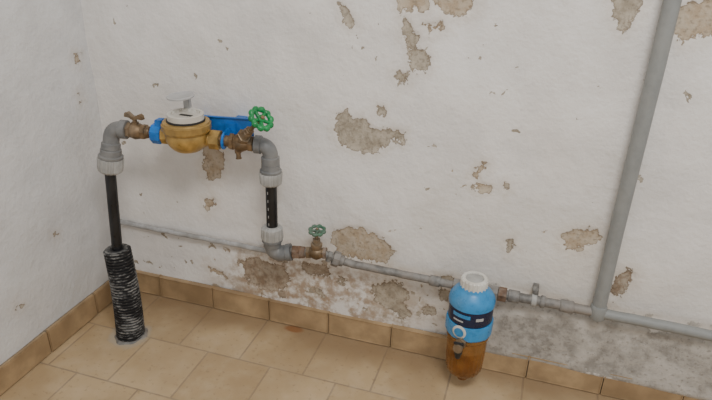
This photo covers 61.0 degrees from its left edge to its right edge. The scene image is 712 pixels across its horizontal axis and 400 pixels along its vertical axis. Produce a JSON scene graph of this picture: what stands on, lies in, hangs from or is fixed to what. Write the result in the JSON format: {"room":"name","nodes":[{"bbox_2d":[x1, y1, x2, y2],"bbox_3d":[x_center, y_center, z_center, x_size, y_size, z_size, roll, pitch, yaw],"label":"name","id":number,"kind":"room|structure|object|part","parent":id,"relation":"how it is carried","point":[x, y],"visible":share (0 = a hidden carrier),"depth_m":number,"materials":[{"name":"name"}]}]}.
{"room":"utility room","nodes":[
{"label":"utility room","id":0,"kind":"room"},
{"bbox_2d":[0,0,110,364],"bbox_3d":[-1.209,-0.211,0.290,0.019,2.450,3.040,9,26,15],"label":"wall","id":1,"kind":"structure","parent":0,"point":[55,228],"depth_m":1.66,"materials":[{"name":"paint"}]},
{"bbox_2d":[0,280,111,394],"bbox_3d":[-1.237,0.868,0.780,0.016,0.079,3.000,9,26,15],"label":"baseboard","id":2,"kind":"structure","parent":1,"relation":"attached to","point":[19,364],"depth_m":1.76,"materials":[{"name":"beige tile"}]},
{"bbox_2d":[0,292,621,399],"bbox_3d":[0.265,1.157,0.413,3.240,0.050,3.040,9,26,15],"label":"floor","id":3,"kind":"structure","parent":0,"point":[189,351],"depth_m":1.74,"materials":[{"name":"beige tile"}]},
{"bbox_2d":[103,243,147,344],"bbox_3d":[-0.688,0.282,1.794,0.105,0.297,0.108,9,26,15],"label":"conduit","id":4,"kind":"object","parent":3,"relation":"on","point":[130,328],"visible":1,"depth_m":1.77,"materials":[{"name":"plastic"}]},
{"bbox_2d":[97,91,293,260],"bbox_3d":[-0.438,0.047,1.745,0.536,0.733,0.218,6,26,8],"label":"meter","id":5,"kind":"object","parent":4,"relation":"on","point":[186,130],"visible":0.99,"depth_m":1.60,"materials":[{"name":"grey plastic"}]},
{"bbox_3d":[-0.587,-0.222,1.598,0.062,0.018,0.012,13,28,23],"label":"inlet valve handle","id":6,"kind":"part","parent":5,"relation":"part of","materials":[{"name":"brown metal"}]},
{"bbox_3d":[-0.588,-0.209,1.605,0.020,0.028,0.020,9,26,15],"label":"inlet valve stem","id":7,"kind":"part","parent":5,"relation":"part of","materials":[{"name":"brown metal"}]},
{"bbox_2d":[166,91,205,125],"bbox_3d":[-0.445,-0.236,1.565,0.104,0.066,0.100,9,26,15],"label":"register","id":8,"kind":"object","parent":5,"relation":"attached to","point":[186,116],"depth_m":1.56,"materials":[{"name":"plastic"}]},
{"bbox_2d":[220,128,229,149],"bbox_3d":[-0.347,-0.160,1.600,0.014,0.050,0.056,9,26,15],"label":"outlet","id":9,"kind":"object","parent":5,"relation":"attached to","point":[225,135],"depth_m":1.58,"materials":[{"name":"blue paint"}]},
{"bbox_3d":[-0.355,-0.197,1.628,0.163,0.060,0.004,4,26,6],"label":"bracket plate","id":10,"kind":"part","parent":5,"relation":"part of","materials":[{"name":"blue paint"}]},
{"bbox_2d":[207,106,273,159],"bbox_3d":[-0.299,-0.172,1.557,0.194,0.161,0.098,9,26,15],"label":"valve","id":11,"kind":"object","parent":5,"relation":"attached to","point":[234,133],"depth_m":1.58,"materials":[{"name":"brown metal"}]},
{"bbox_2d":[81,0,711,399],"bbox_3d":[0.741,-0.563,1.144,3.240,2.450,0.043,9,26,15],"label":"wall","id":12,"kind":"structure","parent":0,"point":[446,139],"depth_m":1.57,"materials":[{"name":"paint"}]},
{"bbox_2d":[120,220,266,253],"bbox_3d":[-0.487,0.118,1.888,0.625,0.022,0.020,9,26,15],"label":"pipe","id":13,"kind":"object","parent":12,"relation":"attached to","point":[123,222],"visible":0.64,"depth_m":1.89,"materials":[{"name":"grey plastic"}]},
{"bbox_2d":[136,270,698,399],"bbox_3d":[0.736,0.509,1.648,3.182,0.082,0.019,9,26,15],"label":"baseboard","id":14,"kind":"structure","parent":12,"relation":"attached to","point":[427,343],"depth_m":1.83,"materials":[{"name":"beige tile"}]},
{"bbox_2d":[350,261,711,341],"bbox_3d":[1.101,0.362,1.435,2.325,0.067,0.072,9,26,15],"label":"pipe","id":15,"kind":"object","parent":12,"relation":"attached to","point":[514,296],"visible":0.87,"depth_m":1.57,"materials":[{"name":"metal"}]},
{"bbox_2d":[291,224,354,267],"bbox_3d":[-0.093,0.131,1.701,0.188,0.119,0.051,3,25,2],"label":"valve","id":16,"kind":"object","parent":15,"relation":"attached to","point":[316,252],"visible":0.99,"depth_m":1.70,"materials":[{"name":"metal"}]},
{"bbox_2d":[445,271,498,379],"bbox_3d":[0.298,0.346,1.604,0.122,0.327,0.182,9,26,15],"label":"water filter","id":17,"kind":"object","parent":15,"relation":"attached to","point":[469,320],"visible":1,"depth_m":1.54,"materials":[{"name":"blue plastic"}]},
{"bbox_3d":[0.262,0.386,1.546,0.022,0.042,0.022,9,26,15],"label":"sample cock spout","id":18,"kind":"part","parent":17,"relation":"part of","materials":[{"name":"plastic"}]},
{"bbox_2d":[446,329,488,378],"bbox_3d":[0.296,0.404,1.634,0.114,0.140,0.114,9,26,15],"label":"bowl","id":19,"kind":"object","parent":17,"relation":"on","point":[470,363],"depth_m":1.59,"materials":[{"name":"orange plastic"}]},
{"bbox_2d":[589,0,681,321],"bbox_3d":[0.652,-0.681,1.105,0.041,2.168,0.072,9,26,15],"label":"pipe","id":20,"kind":"object","parent":12,"relation":"attached to","point":[670,9],"visible":0.98,"depth_m":1.35,"materials":[{"name":"grey plastic"}]},
{"bbox_2d":[589,303,607,321],"bbox_3d":[0.620,0.285,1.549,0.041,0.040,0.041,9,26,15],"label":"socket","id":21,"kind":"object","parent":20,"relation":"attached to","point":[599,310],"depth_m":1.53,"materials":[{"name":"grey plastic"}]}
]}

